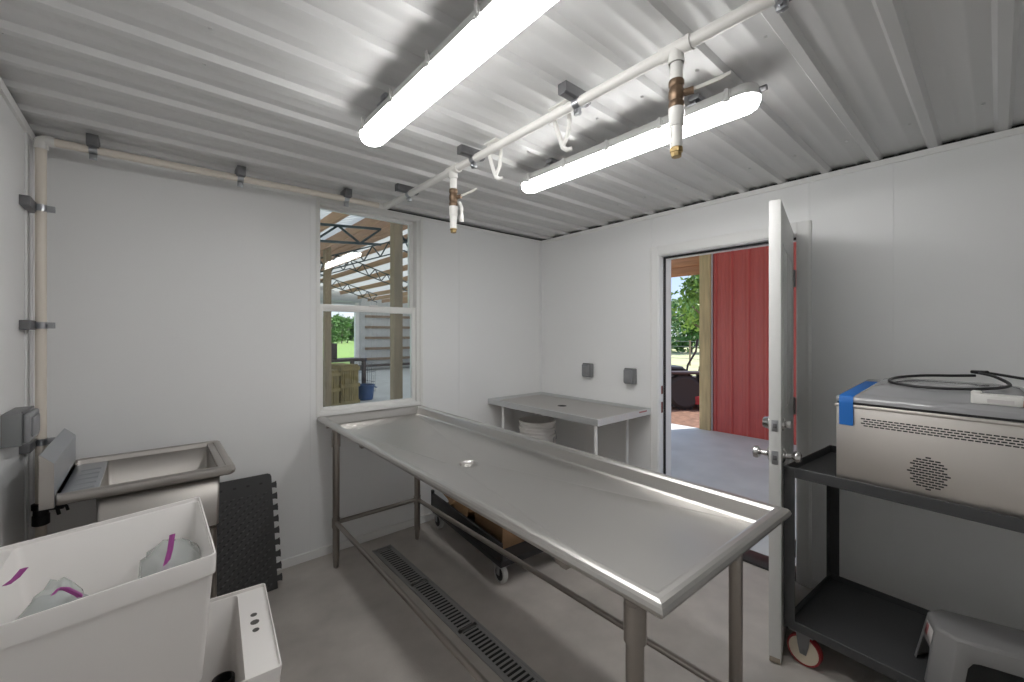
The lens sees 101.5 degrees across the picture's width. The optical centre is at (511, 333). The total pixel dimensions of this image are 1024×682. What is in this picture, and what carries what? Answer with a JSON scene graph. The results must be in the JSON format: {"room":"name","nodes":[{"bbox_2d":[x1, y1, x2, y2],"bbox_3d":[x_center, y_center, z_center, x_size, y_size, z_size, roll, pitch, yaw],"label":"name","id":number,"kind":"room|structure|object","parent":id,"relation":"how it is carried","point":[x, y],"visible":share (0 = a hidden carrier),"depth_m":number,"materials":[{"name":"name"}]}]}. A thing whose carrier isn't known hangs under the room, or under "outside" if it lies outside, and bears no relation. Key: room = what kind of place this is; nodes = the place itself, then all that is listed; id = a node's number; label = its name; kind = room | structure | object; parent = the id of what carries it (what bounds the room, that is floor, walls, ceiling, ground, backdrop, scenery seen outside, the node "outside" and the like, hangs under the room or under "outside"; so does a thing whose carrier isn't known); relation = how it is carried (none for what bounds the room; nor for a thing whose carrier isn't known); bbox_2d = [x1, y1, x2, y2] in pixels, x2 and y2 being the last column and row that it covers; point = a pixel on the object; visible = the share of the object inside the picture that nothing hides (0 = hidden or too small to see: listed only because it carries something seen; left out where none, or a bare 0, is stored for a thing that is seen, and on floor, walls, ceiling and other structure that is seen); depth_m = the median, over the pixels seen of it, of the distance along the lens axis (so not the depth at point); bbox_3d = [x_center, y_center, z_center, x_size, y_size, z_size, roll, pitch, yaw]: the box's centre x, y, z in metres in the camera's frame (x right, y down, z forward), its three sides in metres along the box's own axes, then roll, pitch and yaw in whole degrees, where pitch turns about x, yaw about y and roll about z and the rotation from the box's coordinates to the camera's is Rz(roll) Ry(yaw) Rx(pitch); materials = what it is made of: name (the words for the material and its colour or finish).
{"room":"farm processing room","nodes":[
{"label":"farm processing room","id":0,"kind":"room"},
{"bbox_2d":[0,94,34,546],"bbox_3d":[-1.038,0.279,0.499,0.126,2.342,3.650,0,0,-41],"label":"wall","id":1,"kind":"structure","parent":0,"point":[17,152],"depth_m":1.65,"materials":[{"name":"white"}]},
{"bbox_2d":[0,77,35,144],"bbox_3d":[-0.988,-0.860,0.538,0.012,0.036,3.644,0,0,-41],"label":"trim","id":2,"kind":"structure","parent":1,"relation":"attached to","point":[4,92],"depth_m":1.60,"materials":[{"name":"white"}]},
{"bbox_2d":[0,406,39,448],"bbox_3d":[-1.831,0.343,1.564,0.074,0.124,0.200,0,0,-41],"label":"outlet box","id":3,"kind":"object","parent":1,"relation":"attached to","point":[19,426],"visible":1,"depth_m":1.50,"materials":[{"name":"grey plastic"}]},
{"bbox_2d":[19,194,55,212],"bbox_3d":[-1.990,-0.538,1.759,0.087,0.040,0.158,0,0,-41],"label":"clamp","id":4,"kind":"object","parent":1,"relation":"attached to","point":[26,201],"visible":0.89,"depth_m":1.74,"materials":[{"name":"silver metal"}]},
{"bbox_2d":[19,320,55,329],"bbox_3d":[-1.990,-0.035,1.759,0.087,0.040,0.158,0,0,-41],"label":"clamp","id":5,"kind":"object","parent":1,"relation":"attached to","point":[23,324],"visible":0.98,"depth_m":1.75,"materials":[{"name":"silver metal"}]},
{"bbox_2d":[19,437,55,454],"bbox_3d":[-1.990,0.465,1.759,0.087,0.040,0.158,0,0,-41],"label":"clamp","id":6,"kind":"object","parent":1,"relation":"attached to","point":[26,448],"visible":0.82,"depth_m":1.74,"materials":[{"name":"silver metal"}]},
{"bbox_2d":[33,0,775,537],"bbox_3d":[-0.322,0.059,1.010,1.594,1.863,3.452,0,0,-41],"label":"pipe","id":7,"kind":"object","parent":1,"relation":"attached to","point":[674,51],"visible":0.93,"depth_m":1.78,"materials":[{"name":"beige plastic"}]},
{"bbox_2d":[31,503,69,526],"bbox_3d":[-1.997,0.774,1.813,0.117,0.097,0.063,0,0,-41],"label":"shutoff valve","id":8,"kind":"object","parent":7,"relation":"attached to","point":[39,518],"visible":0.72,"depth_m":1.78,"materials":[{"name":"black plastic"}]},
{"bbox_2d":[449,177,476,232],"bbox_3d":[-0.252,-0.667,2.146,0.168,0.286,0.047,0,0,29],"label":"valve","id":9,"kind":"object","parent":7,"relation":"attached to","point":[453,197],"visible":1,"depth_m":2.16,"materials":[{"name":"white plastic"}]},
{"bbox_2d":[668,60,730,158],"bbox_3d":[0.544,-0.669,1.221,0.168,0.282,0.047,0,0,29],"label":"valve","id":10,"kind":"object","parent":7,"relation":"attached to","point":[677,92],"visible":1,"depth_m":1.23,"materials":[{"name":"white plastic"}]},
{"bbox_2d":[47,146,541,561],"bbox_3d":[-1.038,0.279,2.990,3.377,2.342,0.134,0,0,-41],"label":"wall","id":11,"kind":"structure","parent":0,"point":[182,306],"depth_m":2.42,"materials":[{"name":"white"}]},
{"bbox_2d":[55,147,540,242],"bbox_3d":[-0.949,-0.882,2.979,3.257,0.024,0.006,0,0,-41],"label":"trim","id":12,"kind":"structure","parent":11,"relation":"attached to","point":[206,176],"depth_m":2.63,"materials":[{"name":"white"}]},
{"bbox_2d":[276,512,434,570],"bbox_3d":[-0.947,1.423,2.977,3.233,0.055,0.012,0,0,-41],"label":"baseboard","id":13,"kind":"structure","parent":11,"relation":"attached to","point":[322,551],"depth_m":2.85,"materials":[{"name":"white"}]},
{"bbox_2d":[316,196,422,417],"bbox_3d":[-1.011,-0.172,2.997,0.772,1.432,0.118,0,0,-41],"label":"window","id":14,"kind":"structure","parent":11,"relation":"in","point":[415,224],"depth_m":3.07,"materials":[{"name":"white plastic"}]},
{"bbox_2d":[387,209,540,240],"bbox_3d":[-0.990,-0.941,3.050,3.527,0.098,0.105,0,0,-41],"label":"trim","id":15,"kind":"structure","parent":11,"relation":"attached to","point":[387,209],"depth_m":3.48,"materials":[{"name":"black"}]},
{"bbox_2d":[320,209,357,236],"bbox_3d":[-7.539,-1.248,7.536,5.700,0.600,14.500,0,0,-41],"label":"barn roof","id":16,"kind":"structure","parent":0,"point":[330,217],"depth_m":5.29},
{"bbox_2d":[320,223,380,245],"bbox_3d":[-3.198,-0.956,3.475,4.394,0.556,0.032,0,0,-41],"label":"roof truss","id":17,"kind":"object","parent":16,"relation":"attached to","point":[334,226],"visible":0.2,"depth_m":4.65,"materials":[{"name":"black metal"}]},
{"bbox_2d":[320,229,407,294],"bbox_3d":[-3.276,-1.840,11.206,2.050,0.695,14.500,0,0,-41],"label":"barn roof","id":18,"kind":"structure","parent":0,"point":[351,277],"depth_m":12.12,"materials":[{"name":"metal"}]},
{"bbox_2d":[320,290,361,302],"bbox_3d":[-6.770,-1.430,16.115,1.860,0.416,0.416,0,0,-41],"label":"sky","id":19,"kind":"structure","parent":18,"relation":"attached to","point":[335,295],"depth_m":16.10,"materials":[{"name":"grey"}]},
{"bbox_2d":[320,274,376,301],"bbox_3d":[-5.320,-1.475,13.524,2.000,0.854,0.032,0,0,-41],"label":"roof truss","id":20,"kind":"object","parent":18,"relation":"attached to","point":[320,274],"visible":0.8,"depth_m":13.64,"materials":[{"name":"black metal"}]},
{"bbox_2d":[350,259,407,291],"bbox_3d":[-3.362,-1.475,11.251,2.000,0.854,0.032,0,0,-41],"label":"roof truss","id":21,"kind":"object","parent":18,"relation":"attached to","point":[376,270],"visible":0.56,"depth_m":10.99,"materials":[{"name":"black metal"}]},
{"bbox_2d":[320,216,407,264],"bbox_3d":[-4.716,-1.817,9.966,1.750,0.742,14.500,0,0,-41],"label":"barn roof","id":22,"kind":"structure","parent":0,"point":[338,234],"depth_m":6.92,"materials":[{"name":"wood"}]},
{"bbox_2d":[320,259,349,276],"bbox_3d":[-4.721,-1.475,10.081,1.630,0.854,0.032,0,0,-41],"label":"roof truss","id":23,"kind":"object","parent":22,"relation":"attached to","point":[321,266],"visible":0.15,"depth_m":10.40,"materials":[{"name":"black metal"}]},
{"bbox_2d":[320,240,403,272],"bbox_3d":[-2.764,-1.475,7.807,1.630,0.854,0.032,0,0,-41],"label":"roof truss","id":24,"kind":"object","parent":22,"relation":"attached to","point":[355,250],"visible":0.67,"depth_m":7.71,"materials":[{"name":"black metal"}]},
{"bbox_2d":[320,286,409,368],"bbox_3d":[-8.555,-0.350,14.961,12.850,3.600,0.140,0,0,-41],"label":"wall","id":25,"kind":"structure","parent":0,"point":[374,328],"depth_m":17.47,"materials":[{"name":"grey"}]},
{"bbox_2d":[354,303,358,364],"bbox_3d":[-6.283,0.050,16.898,0.140,2.800,0.150,0,0,-41],"label":"trim","id":26,"kind":"structure","parent":25,"relation":"attached to","point":[356,314],"depth_m":16.85,"materials":[{"name":"white"}]},
{"bbox_2d":[353,283,407,303],"bbox_3d":[-1.875,-1.365,14.062,3.800,0.366,12.000,0,0,-41],"label":"barn roof","id":27,"kind":"structure","parent":0,"point":[383,293],"depth_m":15.57,"materials":[{"name":"metal"}]},
{"bbox_2d":[0,0,1023,239],"bbox_3d":[0.291,-0.952,1.562,3.547,0.116,4.073,0,0,-41],"label":"ceiling","id":28,"kind":"structure","parent":0,"point":[281,91],"depth_m":1.53,"materials":[{"name":"white paint"}]},
{"bbox_2d":[86,133,99,160],"bbox_3d":[-1.901,-0.839,1.898,0.040,0.100,0.102,0,0,-41],"label":"clamp","id":29,"kind":"object","parent":28,"relation":"attached to","point":[92,140],"visible":0.97,"depth_m":1.87,"materials":[{"name":"silver metal"}]},
{"bbox_2d":[235,165,245,187],"bbox_3d":[-1.472,-0.845,2.267,0.040,0.100,0.102,0,0,-41],"label":"clamp","id":30,"kind":"object","parent":28,"relation":"attached to","point":[240,171],"visible":0.91,"depth_m":2.24,"materials":[{"name":"silver metal"}]},
{"bbox_2d":[340,188,351,206],"bbox_3d":[-1.044,-0.851,2.636,0.040,0.100,0.102,0,0,-41],"label":"clamp","id":31,"kind":"object","parent":28,"relation":"attached to","point":[347,193],"visible":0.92,"depth_m":2.62,"materials":[{"name":"silver metal"}]},
{"bbox_2d":[395,183,418,201],"bbox_3d":[-0.638,-0.849,2.538,0.142,0.088,0.040,0,0,-41],"label":"clamp","id":32,"kind":"object","parent":28,"relation":"attached to","point":[399,187],"visible":0.8,"depth_m":2.52,"materials":[{"name":"silver metal"}]},
{"bbox_2d":[359,0,557,146],"bbox_3d":[-0.209,-0.835,1.290,0.120,0.122,1.213,0,0,-41],"label":"ceiling light","id":33,"kind":"object","parent":28,"relation":"attached to","point":[491,24],"visible":1,"depth_m":1.21,"materials":[{"name":"white"}]},
{"bbox_2d":[457,144,484,168],"bbox_3d":[-0.198,-0.849,2.027,0.142,0.088,0.040,0,0,-41],"label":"clamp","id":34,"kind":"object","parent":28,"relation":"attached to","point":[463,150],"visible":0.86,"depth_m":2.00,"materials":[{"name":"silver metal"}]},
{"bbox_2d":[484,137,502,180],"bbox_3d":[-0.080,-0.803,1.957,0.066,0.180,0.090,0,0,-41],"label":"hook","id":35,"kind":"object","parent":28,"relation":"attached to","point":[495,172],"visible":0.71,"depth_m":1.95,"materials":[{"name":"white plastic"}]},
{"bbox_2d":[548,99,571,151],"bbox_3d":[0.197,-0.803,1.648,0.066,0.180,0.090,0,0,-41],"label":"hook","id":36,"kind":"object","parent":28,"relation":"attached to","point":[562,143],"visible":0.7,"depth_m":1.64,"materials":[{"name":"white plastic"}]},
{"bbox_2d":[558,80,590,116],"bbox_3d":[0.230,-0.849,1.530,0.142,0.088,0.040,0,0,-41],"label":"clamp","id":37,"kind":"object","parent":28,"relation":"attached to","point":[567,90],"visible":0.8,"depth_m":1.51,"materials":[{"name":"silver metal"}]},
{"bbox_2d":[521,115,669,192],"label":"ceiling light","id":38,"kind":"object","parent":28,"relation":"attached to","point":[654,134],"depth_m":1.88,"materials":[{"name":"white plastic"}]},
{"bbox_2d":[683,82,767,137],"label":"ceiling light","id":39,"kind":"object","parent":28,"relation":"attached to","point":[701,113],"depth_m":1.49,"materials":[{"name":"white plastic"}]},
{"bbox_2d":[774,0,791,13],"bbox_3d":[0.660,-0.849,1.030,0.142,0.088,0.040,0,0,-41],"label":"clamp","id":40,"kind":"object","parent":28,"relation":"attached to","point":[781,5],"visible":1,"depth_m":1.04,"materials":[{"name":"silver metal"}]},
{"bbox_2d":[267,366,897,681],"bbox_3d":[-3.749,1.515,7.962,15.000,0.130,18.800,0,0,-41],"label":"floor","id":41,"kind":"structure","parent":0,"point":[345,623],"depth_m":2.08,"materials":[{"name":"concrete"}]},
{"bbox_2d":[39,428,235,598],"bbox_3d":[-1.653,0.942,1.907,0.592,1.016,0.602,0,0,-41],"label":"sink","id":42,"kind":"object","parent":41,"relation":"on","point":[121,484],"visible":0.48,"depth_m":1.80,"materials":[{"name":"grey"}]},
{"bbox_2d":[39,428,75,506],"bbox_3d":[-1.853,0.532,1.714,0.037,0.196,0.565,0,0,-41],"label":"backsplash","id":43,"kind":"structure","parent":42,"relation":"attached to","point":[61,451],"depth_m":1.69,"materials":[{"name":"grey"}]},
{"bbox_2d":[199,583,281,681],"bbox_3d":[-1.114,1.252,1.411,0.535,0.373,0.552,0,0,-36],"label":"plastic container","id":44,"kind":"object","parent":41,"relation":"on","point":[241,645],"visible":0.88,"depth_m":1.64,"materials":[{"name":"white plastic"}]},
{"bbox_2d":[0,497,215,681],"bbox_3d":[-1.248,0.850,1.265,0.529,0.416,0.570,0,0,-41],"label":"tub","id":45,"kind":"object","parent":44,"relation":"on","point":[128,628],"visible":0.98,"depth_m":1.18,"materials":[{"name":"white plastic"}]},
{"bbox_2d":[3,567,83,601],"bbox_3d":[-1.343,0.812,1.219,0.123,0.354,0.206,0,0,-31],"label":"bag","id":46,"kind":"object","parent":45,"relation":"in","point":[52,585],"visible":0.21,"depth_m":1.24,"materials":[{"name":"grey"}]},
{"bbox_2d":[14,587,88,620],"bbox_3d":[-1.248,0.820,1.143,0.206,0.299,0.142,0,0,-2],"label":"bag","id":47,"kind":"object","parent":45,"relation":"in","point":[62,595],"visible":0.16,"depth_m":1.12,"materials":[{"name":"grey"}]},
{"bbox_2d":[138,534,200,578],"bbox_3d":[-1.155,0.791,1.427,0.268,0.252,0.170,0,0,38],"label":"bag","id":48,"kind":"object","parent":45,"relation":"in","point":[172,552],"visible":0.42,"depth_m":1.38,"materials":[{"name":"grey"}]},
{"bbox_2d":[217,473,281,596],"bbox_3d":[-1.491,1.140,2.353,0.324,0.612,0.193,0,0,-41],"label":"rubber mat","id":49,"kind":"object","parent":41,"relation":"on","point":[247,553],"visible":0.93,"depth_m":2.35,"materials":[{"name":"grey"}]},
{"bbox_2d":[323,247,330,406],"bbox_3d":[-3.226,-0.025,7.304,0.105,2.950,0.120,0,0,-41],"label":"wooden post","id":50,"kind":"object","parent":41,"relation":"on","point":[327,252],"visible":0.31,"depth_m":7.26,"materials":[{"name":"wood"}]},
{"bbox_2d":[331,369,340,405],"bbox_3d":[-3.703,1.070,8.186,0.620,0.720,0.412,0,0,41],"label":"crate","id":51,"kind":"object","parent":41,"relation":"on","point":[335,374],"visible":0.18,"depth_m":8.07,"materials":[{"name":"brown wood"}]},
{"bbox_2d":[331,363,359,404],"bbox_3d":[-3.547,1.030,8.651,0.720,0.800,0.432,0,0,35],"label":"crate","id":52,"kind":"object","parent":41,"relation":"on","point":[349,384],"visible":0.62,"depth_m":8.44,"materials":[{"name":"brown wood"}]},
{"bbox_2d":[331,357,366,383],"bbox_3d":[-4.136,1.020,9.634,0.600,0.860,1.400,0,0,38],"label":"workbench","id":53,"kind":"object","parent":41,"relation":"on","point":[351,360],"visible":0.32,"depth_m":9.94,"materials":[{"name":"grey"}]},
{"bbox_2d":[331,343,336,358],"bbox_3d":[-4.160,0.410,9.588,0.280,0.360,0.060,0,0,-41],"label":"board","id":54,"kind":"object","parent":53,"relation":"on","point":[334,345],"visible":0.42,"depth_m":9.62,"materials":[{"name":"grey"}]},
{"bbox_2d":[344,362,374,382],"bbox_3d":[-3.867,1.087,10.367,0.609,0.726,0.709,0,0,44],"label":"wire cage","id":55,"kind":"object","parent":41,"relation":"on","point":[367,380],"visible":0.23,"depth_m":10.34,"materials":[{"name":"grey"}]},
{"bbox_2d":[359,383,376,400],"bbox_3d":[-3.232,1.285,9.200,0.437,0.330,0.420,0,0,3],"label":"plastic tub","id":56,"kind":"object","parent":41,"relation":"on","point":[366,390],"visible":0.73,"depth_m":9.05,"materials":[{"name":"blue"}]},
{"bbox_2d":[359,362,409,369],"bbox_3d":[-4.849,1.350,17.439,3.100,0.200,0.500,0,0,-41],"label":"storage rack","id":57,"kind":"object","parent":41,"relation":"on","point":[407,363],"visible":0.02,"depth_m":16.88,"materials":[{"name":"grey"}]},
{"bbox_2d":[359,362,409,366],"bbox_3d":[-4.849,1.280,17.439,3.100,0.060,0.500,0,0,-41],"label":"shelf","id":58,"kind":"object","parent":57,"relation":"attached to","point":[408,363],"depth_m":16.88,"materials":[{"name":"grey"}]},
{"bbox_2d":[390,222,402,399],"bbox_3d":[-1.367,-0.025,4.946,0.105,2.950,0.120,0,0,-41],"label":"wooden post","id":59,"kind":"object","parent":41,"relation":"on","point":[396,230],"visible":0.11,"depth_m":4.91,"materials":[{"name":"wood"}]},
{"bbox_2d":[372,544,545,681],"bbox_3d":[0.131,1.498,1.652,0.132,0.104,3.112,0,0,-41],"label":"drain","id":60,"kind":"object","parent":41,"relation":"on","point":[505,663],"visible":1,"depth_m":2.10,"materials":[{"name":"grey"}]},
{"bbox_2d":[431,489,554,583],"bbox_3d":[-0.133,1.312,2.904,0.500,0.275,0.950,0,0,-35],"label":"platform dolly","id":61,"kind":"object","parent":41,"relation":"on","point":[523,550],"visible":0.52,"depth_m":2.55,"materials":[{"name":"black plastic"}]},
{"bbox_2d":[444,494,474,517],"bbox_3d":[-0.264,1.155,3.030,0.372,0.290,0.435,0,0,-35],"label":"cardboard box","id":62,"kind":"object","parent":61,"relation":"on","point":[464,510],"visible":0.11,"depth_m":2.88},
{"bbox_2d":[475,512,524,548],"bbox_3d":[-0.031,1.178,2.734,0.435,0.245,0.320,0,0,-37],"label":"cardboard box","id":63,"kind":"object","parent":61,"relation":"on","point":[507,538],"visible":0.03,"depth_m":2.57,"materials":[{"name":"cardboard"}]},
{"bbox_2d":[317,405,791,681],"bbox_3d":[-0.201,0.994,1.996,0.733,0.913,2.446,0,0,-40],"label":"steel table","id":64,"kind":"object","parent":41,"relation":"on","point":[653,539],"visible":1,"depth_m":1.48,"materials":[{"name":"silver metal"}]},
{"bbox_2d":[332,430,340,447],"bbox_3d":[-1.089,0.648,2.589,0.051,0.102,0.051,0,0,-40],"label":"socket","id":65,"kind":"object","parent":64,"relation":"attached to","point":[336,437],"depth_m":2.57,"materials":[{"name":"silver metal"}]},
{"bbox_2d":[623,598,646,648],"bbox_3d":[0.280,0.648,0.954,0.051,0.102,0.051,0,0,-40],"label":"socket","id":66,"kind":"object","parent":64,"relation":"attached to","point":[634,617],"depth_m":0.93,"materials":[{"name":"silver metal"}]},
{"bbox_2d":[488,392,650,463],"bbox_3d":[0.418,1.005,3.374,0.640,0.890,1.176,0,0,-41],"label":"table","id":67,"kind":"object","parent":41,"relation":"on","point":[596,413],"visible":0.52,"depth_m":3.25,"materials":[{"name":"grey"}]},
{"bbox_2d":[784,445,1023,681],"bbox_3d":[1.717,1.018,1.661,0.581,0.864,0.926,0,0,-37],"label":"utility cart","id":68,"kind":"object","parent":41,"relation":"on","point":[880,631],"visible":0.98,"depth_m":1.83,"materials":[{"name":"grey paint"}]},
{"bbox_2d":[785,445,1023,532],"bbox_3d":[1.717,0.609,1.661,0.575,0.045,0.920,0,0,-37],"label":"shelf","id":69,"kind":"object","parent":68,"relation":"attached to","point":[819,467],"depth_m":1.60,"materials":[{"name":"grey paint"}]},
{"bbox_2d":[795,573,1023,681],"bbox_3d":[1.717,1.277,1.661,0.575,0.040,0.920,0,0,-37],"label":"shelf","id":70,"kind":"object","parent":68,"relation":"attached to","point":[880,631],"depth_m":1.83,"materials":[{"name":"grey paint"}]},
{"bbox_2d":[835,378,1023,518],"bbox_3d":[1.683,0.407,1.635,0.459,0.429,0.568,0,0,-37],"label":"vacuum sealer","id":71,"kind":"object","parent":68,"relation":"on","point":[942,445],"visible":0.97,"depth_m":1.51,"materials":[{"name":"silver metal"}]},
{"bbox_2d":[907,457,950,490],"bbox_3d":[1.499,0.505,1.507,0.002,0.119,0.113,0,0,-37],"label":"vent","id":72,"kind":"object","parent":71,"relation":"attached to","point":[925,457],"depth_m":1.51,"materials":[{"name":"metal"}]},
{"bbox_2d":[888,370,1023,390],"bbox_3d":[1.890,0.222,1.538,0.774,0.147,0.346,0,0,34],"label":"power cord","id":73,"kind":"object","parent":71,"relation":"on","point":[986,373],"visible":0.99,"depth_m":1.63,"materials":[{"name":"black plastic"}]},
{"bbox_2d":[971,390,1023,407],"bbox_3d":[1.662,0.227,1.420,0.044,0.054,0.139,0,0,-37],"label":"plug adapter","id":74,"kind":"object","parent":71,"relation":"on","point":[977,396],"visible":0.88,"depth_m":1.42,"materials":[{"name":"white plastic"}]},
{"bbox_2d":[914,610,1023,681],"bbox_3d":[1.738,1.183,1.496,0.409,0.205,0.255,0,0,33],"label":"step stool","id":75,"kind":"object","parent":41,"relation":"on","point":[954,642],"visible":1,"depth_m":1.50,"materials":[{"name":"grey plastic"}]},
{"bbox_2d":[542,133,1023,630],"bbox_3d":[1.487,0.279,2.758,0.153,2.342,3.780,0,0,-41],"label":"wall","id":76,"kind":"structure","parent":0,"point":[918,263],"depth_m":2.17,"materials":[{"name":"white"}]},
{"bbox_2d":[582,363,593,376],"bbox_3d":[0.641,0.311,3.571,0.074,0.118,0.085,0,0,-41],"label":"outlet box","id":77,"kind":"object","parent":76,"relation":"attached to","point":[587,368],"visible":1,"depth_m":3.54,"materials":[{"name":"grey plastic"}]},
{"bbox_2d":[623,368,636,383],"bbox_3d":[0.914,0.330,3.255,0.074,0.124,0.085,0,0,-41],"label":"outlet box","id":78,"kind":"object","parent":76,"relation":"attached to","point":[629,374],"visible":1,"depth_m":3.23,"materials":[{"name":"grey plastic"}]},
{"bbox_2d":[650,220,811,587],"bbox_3d":[1.431,0.402,2.818,0.180,2.097,1.017,0,0,-41],"label":"door frame","id":79,"kind":"structure","parent":76,"relation":"in","point":[661,257],"depth_m":2.69,"materials":[{"name":"white"}]},
{"bbox_2d":[752,199,801,664],"bbox_3d":[1.389,0.430,2.144,0.190,2.032,0.784,0,0,37],"label":"entry door","id":80,"kind":"structure","parent":79,"relation":"attached to","point":[780,452],"depth_m":1.84,"materials":[{"name":"white paint"}]},
{"bbox_2d":[541,126,1023,243],"bbox_3d":[1.472,-0.879,2.655,0.010,0.030,3.644,0,0,-41],"label":"trim","id":81,"kind":"structure","parent":76,"relation":"attached to","point":[1019,130],"depth_m":2.33,"materials":[{"name":"white"}]},
{"bbox_2d":[541,124,1023,240],"bbox_3d":[1.532,-0.941,2.728,0.125,0.098,3.675,0,0,-41],"label":"trim","id":82,"kind":"structure","parent":76,"relation":"attached to","point":[1016,126],"depth_m":2.31,"materials":[{"name":"black"}]},
{"bbox_2d":[813,579,819,588],"bbox_3d":[1.469,1.423,2.657,0.012,0.055,3.650,0,0,-41],"label":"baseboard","id":83,"kind":"structure","parent":76,"relation":"attached to","point":[815,582],"depth_m":2.36,"materials":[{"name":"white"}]},
{"bbox_3d":[0.213,1.092,3.570,0.322,0.376,0.316,0,0,-2],"label":"bucket","id":84,"kind":"object","parent":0,"visible":0},
{"bbox_2d":[519,431,555,441],"bbox_3d":[0.213,1.032,3.569,0.322,0.376,0.316,0,0,-37],"label":"bucket","id":85,"kind":"object","parent":84,"relation":"in","point":[550,438],"visible":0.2,"depth_m":3.44,"materials":[{"name":"white plastic"}]},
{"bbox_2d":[519,425,555,441],"bbox_3d":[0.215,0.977,3.567,0.316,0.376,0.322,0,0,19],"label":"bucket","id":86,"kind":"object","parent":85,"relation":"in","point":[547,432],"visible":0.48,"depth_m":3.44,"materials":[{"name":"white plastic"}]},
{"bbox_2d":[519,416,556,438],"bbox_3d":[0.217,0.922,3.573,0.316,0.376,0.322,0,0,28],"label":"bucket","id":87,"kind":"object","parent":86,"relation":"in","point":[528,422],"visible":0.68,"depth_m":3.51,"materials":[{"name":"white plastic"}]},
{"label":"outside","id":88,"kind":"structure","parent":0,"visible":0},
{"bbox_2d":[671,347,698,375],"bbox_3d":[28.129,1.663,22.739,53.400,0.175,52.000,0,0,-41],"label":"ground","id":89,"kind":"structure","parent":88,"point":[676,359],"depth_m":24.42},
{"bbox_2d":[671,294,684,348],"bbox_3d":[14.236,-0.829,40.119,4.828,6.202,5.976,0,0,-34],"label":"leafy tree","id":90,"kind":"object","parent":89,"relation":"on","point":[673,320],"visible":0.06,"depth_m":38.70,"materials":[{"name":"green plant"}]},
{"bbox_2d":[671,287,698,352],"bbox_3d":[14.582,-1.007,33.530,5.646,5.784,5.539,0,0,-20],"label":"leafy tree","id":91,"kind":"object","parent":89,"relation":"on","point":[692,335],"visible":0.26,"depth_m":33.40,"materials":[{"name":"green plant"}]},
{"bbox_2d":[679,340,695,365],"bbox_3d":[8.751,0.965,20.571,0.090,1.250,8.926,0,0,-36],"label":"wire fence","id":92,"kind":"object","parent":89,"relation":"on","point":[689,341],"visible":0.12,"depth_m":20.54,"materials":[{"name":"grey"}]},
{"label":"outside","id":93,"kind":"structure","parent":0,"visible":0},
{"bbox_2d":[334,336,693,363],"bbox_3d":[-16.491,1.770,161.473,260.000,0.360,259.500,0,0,-41],"label":"ground","id":94,"kind":"structure","parent":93,"point":[344,350],"depth_m":41.62,"materials":[{"name":"plant"}]},
{"bbox_2d":[331,315,339,343],"bbox_3d":[-28.274,-0.659,65.319,2.827,4.624,3.271,0,0,-26],"label":"leafy tree","id":95,"kind":"object","parent":94,"relation":"on","point":[334,321],"visible":0.55,"depth_m":65.01,"materials":[{"name":"green plant"}]},
{"bbox_2d":[335,314,352,342],"bbox_3d":[-27.540,-0.860,67.114,3.694,5.027,3.417,0,0,9],"label":"leafy tree","id":96,"kind":"object","parent":94,"relation":"on","point":[343,321],"visible":0.68,"depth_m":67.04,"materials":[{"name":"green plant"}]},
{"bbox_2d":[340,319,353,342],"bbox_3d":[-27.568,-0.582,69.692,3.728,4.681,3.359,0,0,37],"label":"leafy tree","id":97,"kind":"object","parent":94,"relation":"on","point":[352,329],"visible":0.32,"depth_m":69.71,"materials":[{"name":"green plant"}]},
{"bbox_2d":[350,317,353,339],"bbox_3d":[-25.791,-0.552,70.254,3.746,5.066,2.945,0,0,-17],"label":"leafy tree","id":98,"kind":"object","parent":94,"relation":"on","point":[352,334],"visible":0.11,"depth_m":69.42,"materials":[{"name":"green plant"}]},
{"bbox_2d":[671,275,698,333],"bbox_3d":[6.582,-0.556,14.315,2.267,4.379,2.582,0,0,-32],"label":"leafy tree","id":99,"kind":"object","parent":94,"relation":"on","point":[690,297],"visible":0.37,"depth_m":14.34,"materials":[{"name":"green plant"}]},
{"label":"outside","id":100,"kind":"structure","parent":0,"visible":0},
{"bbox_2d":[671,404,698,427],"bbox_3d":[3.435,1.650,8.737,3.900,0.200,9.000,0,0,-41],"label":"ground","id":101,"kind":"structure","parent":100,"point":[687,417],"depth_m":7.81,"materials":[{"name":"soil"}]},
{"bbox_2d":[671,339,698,409],"bbox_3d":[3.852,0.844,9.007,1.983,1.436,1.240,0,0,0],"label":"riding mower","id":102,"kind":"object","parent":101,"relation":"on","point":[684,386],"visible":0.33,"depth_m":8.47,"materials":[{"name":"black metal"}]},
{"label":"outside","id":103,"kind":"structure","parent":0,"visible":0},
{"bbox_2d":[671,423,795,565],"bbox_3d":[3.433,1.516,3.206,3.320,0.129,6.620,0,0,-41],"label":"ground","id":104,"kind":"structure","parent":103,"point":[723,461],"depth_m":4.67,"materials":[{"name":"concrete"}]},
{"bbox_2d":[699,254,712,430],"bbox_3d":[2.959,0.075,6.354,0.150,2.950,0.160,0,0,-41],"label":"wooden post","id":105,"kind":"object","parent":104,"relation":"on","point":[704,260],"visible":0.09,"depth_m":6.29,"materials":[{"name":"brown wood"}]},
{"bbox_2d":[671,256,698,277],"bbox_3d":[2.178,-1.120,7.246,0.070,0.420,2.200,0,0,-41],"label":"beam","id":106,"kind":"structure","parent":105,"relation":"attached to","point":[688,266],"depth_m":6.57,"materials":[{"name":"wood"}]},
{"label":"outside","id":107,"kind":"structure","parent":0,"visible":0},
{"bbox_2d":[713,242,795,444],"bbox_3d":[4.427,0.035,4.658,0.078,2.870,4.307,0,0,-41],"label":"wall","id":108,"kind":"structure","parent":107,"point":[740,277],"depth_m":5.97,"materials":[{"name":"red metal"}]},
{"bbox_2d":[711,254,712,429],"bbox_3d":[3.002,0.050,6.273,0.030,2.800,0.014,0,0,-41],"label":"trim","id":109,"kind":"structure","parent":108,"relation":"attached to","point":[711,254],"depth_m":6.26,"materials":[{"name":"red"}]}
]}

